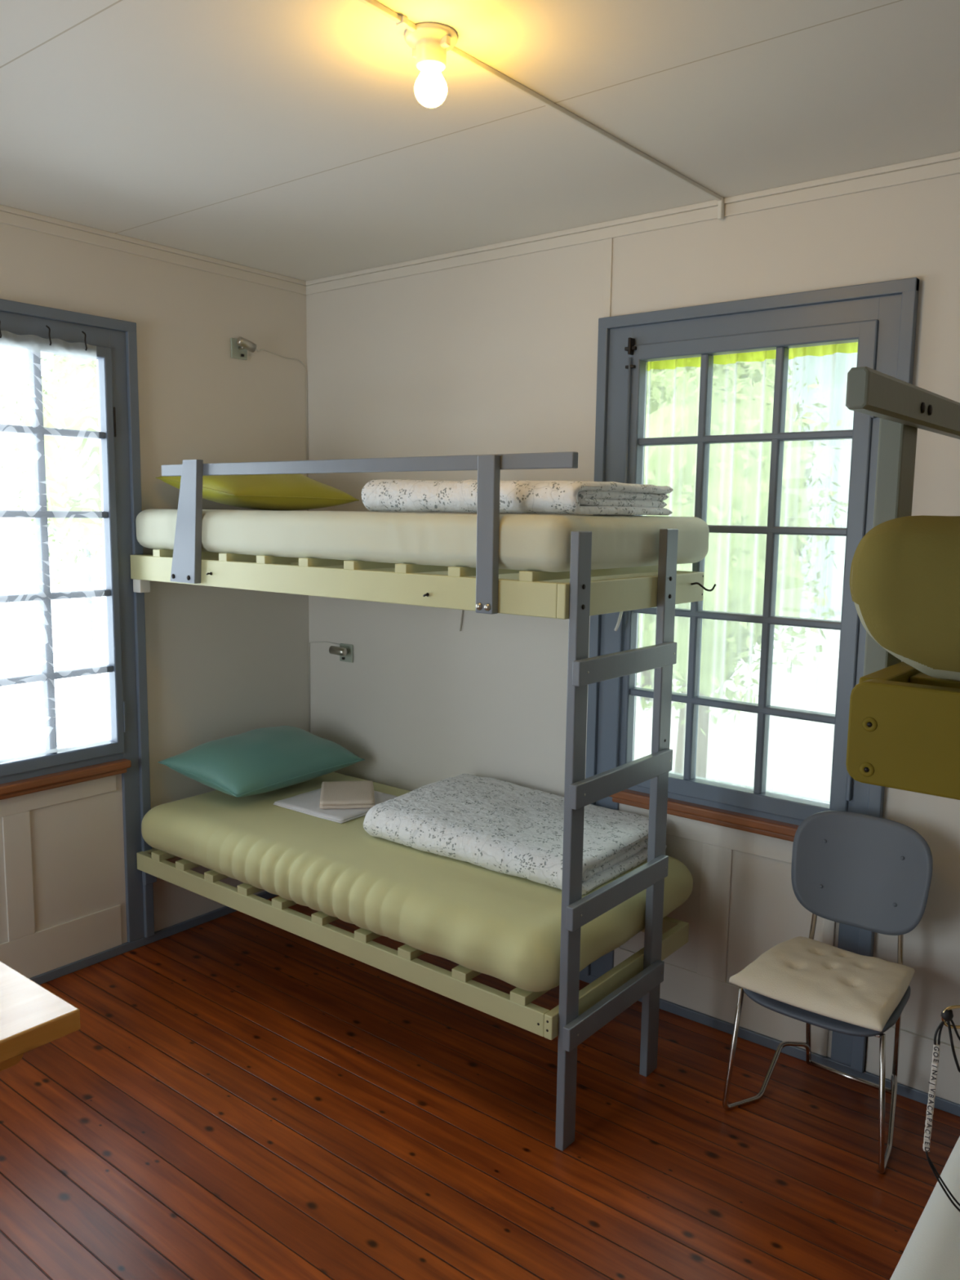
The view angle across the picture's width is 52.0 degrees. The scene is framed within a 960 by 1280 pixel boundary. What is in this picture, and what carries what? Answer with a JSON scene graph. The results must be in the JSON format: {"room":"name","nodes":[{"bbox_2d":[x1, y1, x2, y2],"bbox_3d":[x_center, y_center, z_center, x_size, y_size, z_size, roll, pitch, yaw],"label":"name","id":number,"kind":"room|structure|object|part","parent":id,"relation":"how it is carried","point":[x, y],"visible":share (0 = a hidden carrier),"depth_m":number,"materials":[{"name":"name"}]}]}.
{"room":"dormitory","nodes":[
{"label":"dormitory","id":0,"kind":"room"},
{"bbox_2d":[0,222,309,943],"bbox_3d":[-2.241,-0.021,2.900,0.200,2.771,4.800,7,9,38],"label":"wall","id":1,"kind":"structure","parent":0,"point":[221,662],"depth_m":4.00,"materials":[{"name":"paint"}]},
{"bbox_2d":[0,298,154,978],"bbox_3d":[-1.648,0.050,3.487,0.095,2.424,1.018,7,9,38],"label":"window","id":2,"kind":"structure","parent":1,"relation":"in","point":[126,754],"depth_m":3.71,"materials":[{"name":"grey paint"}]},
{"bbox_2d":[0,320,110,763],"bbox_3d":[-1.634,-0.327,3.395,0.025,1.526,0.722,7,9,38],"label":"curtain","id":3,"kind":"object","parent":2,"relation":"hanging from","point":[81,353],"visible":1,"depth_m":3.52,"materials":[{"name":"white fabric"}]},
{"bbox_3d":[-1.653,-0.287,3.451,0.061,1.538,0.813,7,9,38],"label":"sash","id":4,"kind":"part","parent":2,"relation":"part of","materials":[{"name":"grey paint"}]},
{"bbox_3d":[-1.640,0.529,3.535,0.055,0.051,0.835,7,9,38],"label":"sill","id":5,"kind":"part","parent":2,"relation":"part of","materials":[{"name":"orange wood"}]},
{"bbox_3d":[-1.497,-0.894,3.578,0.003,0.273,0.241,7,9,38],"label":"pane","id":6,"kind":"part","parent":2,"relation":"part of","materials":[{"name":"clear glass"}]},
{"bbox_3d":[-1.501,-0.609,3.615,0.003,0.286,0.241,7,9,38],"label":"pane","id":7,"kind":"part","parent":2,"relation":"part of","materials":[{"name":"clear glass"}]},
{"bbox_3d":[-1.505,-0.317,3.653,0.003,0.287,0.241,7,9,38],"label":"pane","id":8,"kind":"part","parent":2,"relation":"part of","materials":[{"name":"clear glass"}]},
{"bbox_3d":[-1.510,-0.026,3.691,0.003,0.285,0.241,7,9,38],"label":"pane","id":9,"kind":"part","parent":2,"relation":"part of","materials":[{"name":"clear glass"}]},
{"bbox_3d":[-1.514,0.262,3.728,0.003,0.279,0.241,7,9,38],"label":"pane","id":10,"kind":"part","parent":2,"relation":"part of","materials":[{"name":"clear glass"}]},
{"bbox_2d":[0,204,306,294],"bbox_3d":[-2.138,-1.357,2.659,0.016,0.056,4.400,7,9,38],"label":"trim","id":11,"kind":"structure","parent":1,"relation":"attached to","point":[8,215],"depth_m":3.73,"materials":[{"name":"beige paint"}]},
{"bbox_2d":[29,891,278,984],"bbox_3d":[-2.178,1.345,3.006,0.016,0.036,4.392,7,9,38],"label":"baseboard","id":12,"kind":"structure","parent":1,"relation":"attached to","point":[58,972],"depth_m":3.97,"materials":[{"name":"grey paint"}]},
{"bbox_2d":[230,336,308,511],"bbox_3d":[-0.882,-0.847,4.272,0.078,0.854,0.418,7,9,38],"label":"wall spotlight","id":13,"kind":"object","parent":1,"relation":"attached to","point":[240,346],"visible":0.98,"depth_m":4.10,"materials":[{"name":"silver metal"}]},
{"bbox_3d":[-1.008,-1.217,4.115,0.008,0.080,0.080,7,9,38],"label":"wall plate","id":14,"kind":"part","parent":13,"relation":"part of","materials":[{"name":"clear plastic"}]},
{"bbox_3d":[-0.884,-0.846,4.325,0.013,0.839,0.339,6,9,36],"label":"cord","id":15,"kind":"part","parent":13,"relation":"part of","materials":[{"name":"plastic"}]},
{"bbox_2d":[0,895,959,1279],"bbox_3d":[-0.604,1.577,1.839,4.560,0.080,4.900,7,9,38],"label":"floor","id":16,"kind":"structure","parent":0,"point":[237,1095],"depth_m":2.78,"materials":[{"name":"brown wood"}]},
{"bbox_2d":[0,960,80,1071],"bbox_3d":[-1.545,1.111,2.139,1.192,0.740,0.798,7,9,38],"label":"table","id":17,"kind":"object","parent":16,"relation":"on","point":[32,1016],"visible":1,"depth_m":2.01,"materials":[{"name":"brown wood"}]},
{"bbox_2d":[129,451,715,1151],"bbox_3d":[-0.308,0.342,3.550,2.087,1.938,0.877,7,9,38],"label":"bunk bed","id":18,"kind":"object","parent":16,"relation":"on","point":[580,593],"visible":0.76,"depth_m":2.91,"materials":[{"name":"paint"}]},
{"bbox_3d":[-1.051,-0.423,3.521,0.177,0.435,0.028,7,9,38],"label":"guard post","id":19,"kind":"part","parent":18,"relation":"part of","materials":[{"name":"grey metal"}]},
{"bbox_3d":[-0.589,0.972,3.336,1.981,0.069,0.030,7,9,38],"label":"rail","id":20,"kind":"part","parent":18,"relation":"part of","materials":[{"name":"paint"}]},
{"bbox_3d":[-0.565,-0.193,3.195,1.981,0.093,0.030,7,9,38],"label":"rail","id":21,"kind":"part","parent":18,"relation":"part of","materials":[{"name":"paint"}]},
{"bbox_3d":[-0.459,-0.541,3.066,1.799,0.041,0.026,7,9,38],"label":"guard rail","id":22,"kind":"part","parent":18,"relation":"part of","materials":[{"name":"grey metal"}]},
{"bbox_2d":[141,772,693,991],"bbox_3d":[-0.306,0.786,3.638,1.991,0.184,0.953,7,9,38],"label":"mattress","id":23,"kind":"object","parent":18,"relation":"on","point":[503,926],"visible":0.6,"depth_m":3.18,"materials":[{"name":"yellow fabric"}]},
{"bbox_2d":[157,725,364,797],"bbox_3d":[-0.896,0.498,4.108,0.422,0.208,0.745,7,9,38],"label":"pillow","id":24,"kind":"object","parent":23,"relation":"on","point":[258,761],"visible":1,"depth_m":3.99,"materials":[{"name":"teal fabric"}]},
{"bbox_2d":[273,788,397,823],"bbox_3d":[-0.557,0.646,3.932,0.386,0.016,0.386,7,9,38],"label":"sheet","id":25,"kind":"object","parent":23,"relation":"on","point":[308,802],"visible":0.53,"depth_m":3.83,"materials":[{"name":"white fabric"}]},
{"bbox_2d":[319,780,375,808],"bbox_3d":[-0.533,0.620,3.959,0.215,0.033,0.310,0,7,-7],"label":"folded towel","id":26,"kind":"object","parent":25,"relation":"on","point":[334,794],"visible":1,"depth_m":3.89,"materials":[{"name":"beige fabric"}]},
{"bbox_2d":[363,773,666,895],"bbox_3d":[0.117,0.653,3.467,0.924,0.138,0.618,7,9,38],"label":"duvet","id":27,"kind":"object","parent":23,"relation":"on","point":[494,824],"visible":0.94,"depth_m":3.34,"materials":[{"name":"white fabric"}]},
{"bbox_2d":[135,508,709,572],"bbox_3d":[-0.283,-0.378,3.512,1.984,0.156,0.911,7,9,38],"label":"mattress","id":28,"kind":"object","parent":18,"relation":"on","point":[526,541],"visible":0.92,"depth_m":2.94,"materials":[{"name":"beige fabric"}]},
{"bbox_2d":[155,473,359,510],"bbox_3d":[-0.878,-0.607,3.949,0.415,0.172,0.688,7,9,38],"label":"pillow","id":29,"kind":"object","parent":28,"relation":"on","point":[298,491],"visible":0.71,"depth_m":3.80,"materials":[{"name":"fabric"}]},
{"bbox_2d":[361,479,673,515],"bbox_3d":[0.110,-0.453,3.110,0.824,0.103,0.579,7,9,38],"label":"duvet","id":30,"kind":"object","parent":28,"relation":"on","point":[517,496],"visible":0.91,"depth_m":2.88,"materials":[{"name":"white fabric"}]},
{"bbox_2d":[456,608,463,631],"bbox_3d":[-0.081,-0.134,3.975,0.036,0.198,0.008,7,9,38],"label":"strap","id":31,"kind":"object","parent":18,"relation":"hanging from","point":[460,612],"visible":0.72,"depth_m":3.98,"materials":[{"name":"fabric"}]},
{"bbox_3d":[0.021,-0.286,2.676,0.059,0.428,0.028,7,9,38],"label":"guard post","id":32,"kind":"part","parent":18,"relation":"part of","materials":[{"name":"grey metal"}]},
{"bbox_3d":[-0.081,-0.265,3.799,1.981,0.093,0.030,7,9,38],"label":"rail","id":33,"kind":"part","parent":18,"relation":"part of","materials":[{"name":"paint"}]},
{"bbox_3d":[0.253,0.571,2.672,0.027,1.724,0.063,7,9,38],"label":"ladder post","id":34,"kind":"part","parent":18,"relation":"part of","materials":[{"name":"grey wood"}]},
{"bbox_3d":[0.551,0.525,3.044,0.027,1.728,0.071,7,9,38],"label":"ladder post","id":35,"kind":"part","parent":18,"relation":"part of","materials":[{"name":"grey metal"}]},
{"bbox_3d":[-0.097,0.900,3.949,1.981,0.069,0.030,7,9,38],"label":"rail","id":36,"kind":"part","parent":18,"relation":"part of","materials":[{"name":"paint"}]},
{"bbox_2d":[722,810,933,1173],"bbox_3d":[1.006,0.978,2.863,0.468,0.890,0.428,7,9,38],"label":"chair","id":37,"kind":"object","parent":16,"relation":"on","point":[873,873],"visible":0.61,"depth_m":2.91,"materials":[{"name":"grey wood"}]},
{"bbox_3d":[0.884,1.195,3.014,0.402,0.416,0.071,-5,10,-40],"label":"leg","id":38,"kind":"part","parent":37,"relation":"part of","materials":[{"name":"silver metal"}]},
{"bbox_2d":[728,936,914,1031],"bbox_3d":[1.002,0.962,2.821,0.418,0.062,0.434,7,9,38],"label":"seat cushion","id":39,"kind":"object","parent":37,"relation":"on","point":[805,973],"visible":1,"depth_m":2.74,"materials":[{"name":"beige fabric"}]},
{"bbox_3d":[1.008,1.006,2.841,0.422,0.043,0.390,7,9,38],"label":"seat","id":40,"kind":"part","parent":37,"relation":"part of","materials":[{"name":"grey wood"}]},
{"bbox_3d":[1.130,0.688,2.920,0.398,0.326,0.092,7,9,38],"label":"backrest","id":41,"kind":"part","parent":37,"relation":"part of","materials":[{"name":"grey wood"}]},
{"bbox_3d":[1.166,1.229,2.787,0.037,0.416,0.399,5,8,29],"label":"leg","id":42,"kind":"part","parent":37,"relation":"part of","materials":[{"name":"silver metal"}]},
{"bbox_2d":[845,366,959,799],"bbox_3d":[1.300,0.620,1.658,0.845,1.917,2.049,7,9,38],"label":"bunk bed","id":43,"kind":"object","parent":16,"relation":"on","point":[904,723],"visible":0.91,"depth_m":1.04,"materials":[{"name":"yellow paint"}]},
{"bbox_3d":[1.040,0.005,1.837,0.030,0.110,1.981,7,9,38],"label":"rail","id":44,"kind":"part","parent":43,"relation":"part of","materials":[{"name":"yellow paint"}]},
{"bbox_3d":[0.499,-0.083,1.201,0.028,0.427,0.060,7,9,38],"label":"guard post","id":45,"kind":"part","parent":43,"relation":"part of","materials":[{"name":"grey paint"}]},
{"bbox_3d":[0.942,-0.334,1.685,0.022,0.041,1.820,7,9,38],"label":"guard rail","id":46,"kind":"part","parent":43,"relation":"part of","materials":[{"name":"grey paint"}]},
{"bbox_2d":[849,515,959,680],"bbox_3d":[1.331,-0.094,1.519,0.903,0.181,1.963,7,9,38],"label":"mattress","id":47,"kind":"object","parent":43,"relation":"on","point":[904,574],"visible":1,"depth_m":0.99,"materials":[{"name":"yellow fabric"}]},
{"bbox_2d":[889,1136,959,1279],"bbox_3d":[1.314,1.061,1.681,0.918,0.180,1.945,7,9,38],"label":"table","id":48,"kind":"object","parent":43,"relation":"on","point":[932,1251],"visible":0.94,"depth_m":1.61,"materials":[{"name":"white"}]},
{"bbox_2d":[922,1004,959,1212],"bbox_3d":[0.511,0.340,0.930,0.160,0.436,0.029,2,7,8],"label":"lanyard","id":49,"kind":"object","parent":43,"relation":"hanging from","point":[947,1015],"visible":1,"depth_m":0.95,"materials":[{"name":"black fabric"}]},
{"bbox_3d":[0.445,0.376,0.950,0.009,0.029,0.012,7,9,38],"label":"bead cord","id":50,"kind":"part","parent":49,"relation":"part of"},
{"bbox_3d":[0.447,0.376,0.950,0.010,0.029,0.003,-3,8,-25],"label":"bead cord","id":51,"kind":"part","parent":49,"relation":"part of","materials":[{"name":"black fabric"}]},
{"bbox_3d":[0.461,0.461,0.948,0.047,0.189,0.042,7,9,38],"label":"tail cord","id":52,"kind":"part","parent":49,"relation":"part of","materials":[{"name":"black fabric"}]},
{"bbox_3d":[0.458,0.462,0.951,0.052,0.189,0.023,1,7,-2],"label":"tail cord","id":53,"kind":"part","parent":49,"relation":"part of","materials":[{"name":"black fabric"}]},
{"bbox_3d":[0.461,0.390,0.950,0.024,0.056,0.009,1,7,2],"label":"loop cord","id":54,"kind":"part","parent":49,"relation":"part of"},
{"bbox_3d":[0.464,0.378,0.950,0.028,0.032,0.006,1,7,1],"label":"loop cord","id":55,"kind":"part","parent":49,"relation":"part of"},
{"bbox_2d":[0,0,959,281],"bbox_3d":[-0.564,-1.260,1.471,4.560,0.100,4.900,7,9,38],"label":"ceiling","id":56,"kind":"structure","parent":0,"point":[294,139],"depth_m":2.49,"materials":[{"name":"paint"}]},
{"bbox_2d":[404,22,457,107],"bbox_3d":[-0.104,-1.212,2.097,0.112,0.143,0.112,7,9,38],"label":"ceiling lamp","id":57,"kind":"object","parent":56,"relation":"attached to","point":[430,42],"visible":1,"depth_m":2.07,"materials":[{"name":"white glass"}]},
{"bbox_3d":[-0.105,-1.183,2.101,0.071,0.085,0.071,7,9,38],"label":"bulb","id":58,"kind":"part","parent":57,"relation":"part of","materials":[{"name":"white glass"}]},
{"bbox_2d":[358,0,724,219],"bbox_3d":[-0.604,-1.174,1.448,0.045,0.066,4.378,7,9,38],"label":"duct","id":59,"kind":"object","parent":56,"relation":"attached to","point":[401,21],"visible":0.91,"depth_m":2.41,"materials":[{"name":"white plastic"}]},
{"bbox_2d":[306,173,959,1064],"bbox_3d":[0.936,-0.030,3.310,4.260,2.771,0.200,7,9,38],"label":"wall","id":60,"kind":"structure","parent":0,"point":[500,356],"depth_m":3.70,"materials":[{"name":"paint"}]},
{"bbox_2d":[308,641,353,732],"bbox_3d":[-0.707,0.277,4.484,0.295,0.535,0.078,7,9,38],"label":"wall spotlight","id":61,"kind":"object","parent":60,"relation":"attached to","point":[345,651],"visible":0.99,"depth_m":4.40,"materials":[{"name":"silver metal"}]},
{"bbox_3d":[-0.707,0.272,4.529,0.238,0.534,0.007,7,9,39],"label":"cord","id":62,"kind":"part","parent":61,"relation":"part of","materials":[{"name":"white plastic"}]},
{"bbox_3d":[-0.599,0.058,4.417,0.080,0.080,0.008,7,9,38],"label":"wall plate","id":63,"kind":"part","parent":61,"relation":"part of","materials":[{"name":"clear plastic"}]},
{"bbox_2d":[602,238,613,317],"bbox_3d":[0.444,-1.259,3.427,0.031,0.265,0.006,7,9,38],"label":"trim","id":64,"kind":"structure","parent":60,"relation":"attached to","point":[608,242],"depth_m":3.42,"materials":[{"name":"beige paint"}]},
{"bbox_2d":[306,151,959,294],"bbox_3d":[0.810,-1.375,3.114,4.060,0.056,0.016,7,9,38],"label":"trim","id":65,"kind":"structure","parent":60,"relation":"attached to","point":[947,164],"depth_m":3.26,"materials":[{"name":"beige paint"}]},
{"bbox_2d":[579,277,919,1073],"bbox_3d":[0.852,0.114,3.319,1.052,2.410,0.247,7,9,38],"label":"window","id":66,"kind":"structure","parent":60,"relation":"in","point":[881,317],"depth_m":3.24,"materials":[{"name":"grey paint"}]},
{"bbox_3d":[0.492,-0.068,3.459,0.027,0.074,0.048,7,9,38],"label":"latch handle","id":67,"kind":"part","parent":66,"relation":"part of","materials":[{"name":"white plastic"}]},
{"bbox_3d":[0.503,-0.236,3.458,0.010,1.470,0.010,7,9,38],"label":"latch rod","id":68,"kind":"part","parent":66,"relation":"part of","materials":[{"name":"grey paint"}]},
{"bbox_3d":[0.647,0.046,3.444,0.225,0.288,0.003,7,9,38],"label":"pane","id":69,"kind":"part","parent":66,"relation":"part of","materials":[{"name":"clear glass"}]},
{"bbox_3d":[0.643,0.331,3.481,0.225,0.271,0.003,7,9,38],"label":"pane","id":70,"kind":"part","parent":66,"relation":"part of","materials":[{"name":"clear glass"}]},
{"bbox_3d":[0.659,-0.812,3.332,0.225,0.266,0.003,7,9,38],"label":"pane","id":71,"kind":"part","parent":66,"relation":"part of","materials":[{"name":"clear glass"}]},
{"bbox_3d":[0.803,0.598,3.327,0.835,0.051,0.055,7,9,38],"label":"sill","id":72,"kind":"part","parent":66,"relation":"part of","materials":[{"name":"orange wood"}]},
{"bbox_2d":[634,342,857,803],"bbox_3d":[0.876,-0.222,3.303,0.940,1.492,0.053,7,9,38],"label":"curtain","id":73,"kind":"object","parent":66,"relation":"hanging from","point":[846,348],"visible":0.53,"depth_m":3.23,"materials":[{"name":"fabric"}]},
{"bbox_3d":[0.845,-0.212,3.239,0.821,1.538,0.061,7,9,38],"label":"sash","id":74,"kind":"part","parent":66,"relation":"part of","materials":[{"name":"grey paint"}]},
{"bbox_3d":[0.925,-0.230,3.360,1.005,1.555,0.030,7,9,38],"label":"storm sash","id":75,"kind":"part","parent":66,"relation":"part of","materials":[{"name":"grey paint"}]},
{"bbox_2d":[579,973,959,1116],"bbox_3d":[0.772,1.327,3.464,4.060,0.036,0.016,7,9,38],"label":"baseboard","id":76,"kind":"structure","parent":60,"relation":"attached to","point":[950,1107],"depth_m":3.25,"materials":[{"name":"grey paint"}]},
{"bbox_2d":[865,1026,959,1104],"bbox_3d":[1.791,1.342,2.650,1.460,0.172,0.012,7,9,38],"label":"wall panel","id":77,"kind":"object","parent":60,"relation":"attached to","point":[915,1051],"depth_m":3.00,"materials":[{"name":"beige paint"}]},
{"label":"outside","id":78,"kind":"structure","parent":0,"visible":0},
{"bbox_2d":[633,616,840,801],"bbox_3d":[14.151,-0.789,31.504,70.000,0.200,59.400,7,9,38],"label":"yard","id":79,"kind":"structure","parent":78,"point":[788,730],"depth_m":13.91,"materials":[{"name":"white"}]},
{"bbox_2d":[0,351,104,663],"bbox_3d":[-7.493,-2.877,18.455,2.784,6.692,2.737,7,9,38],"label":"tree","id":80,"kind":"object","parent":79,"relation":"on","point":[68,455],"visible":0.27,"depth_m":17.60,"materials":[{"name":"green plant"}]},
{"bbox_2d":[640,356,819,700],"bbox_3d":[2.665,-3.487,15.465,5.056,8.958,5.256,7,9,38],"label":"tree","id":81,"kind":"object","parent":79,"relation":"on","point":[670,375],"visible":0.02,"depth_m":13.98,"materials":[{"name":"green plant"}]},
{"bbox_3d":[2.679,-4.428,15.343,5.056,7.061,5.256,7,9,38],"label":"crown","id":82,"kind":"part","parent":81,"relation":"part of","materials":[{"name":"green plant"}]},
{"bbox_2d":[635,359,848,777],"bbox_3d":[1.992,-0.548,8.978,2.673,4.780,2.697,7,9,38],"label":"tree","id":83,"kind":"object","parent":79,"relation":"on","point":[748,397],"visible":0.4,"depth_m":8.20,"materials":[{"name":"green plant"}]},
{"bbox_2d":[786,352,857,619],"bbox_3d":[13.978,-8.269,34.235,75.000,13.927,14.000,7,9,38],"label":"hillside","id":84,"kind":"structure","parent":79,"relation":"on","point":[833,578],"depth_m":32.33,"materials":[{"name":"white"}]}
]}

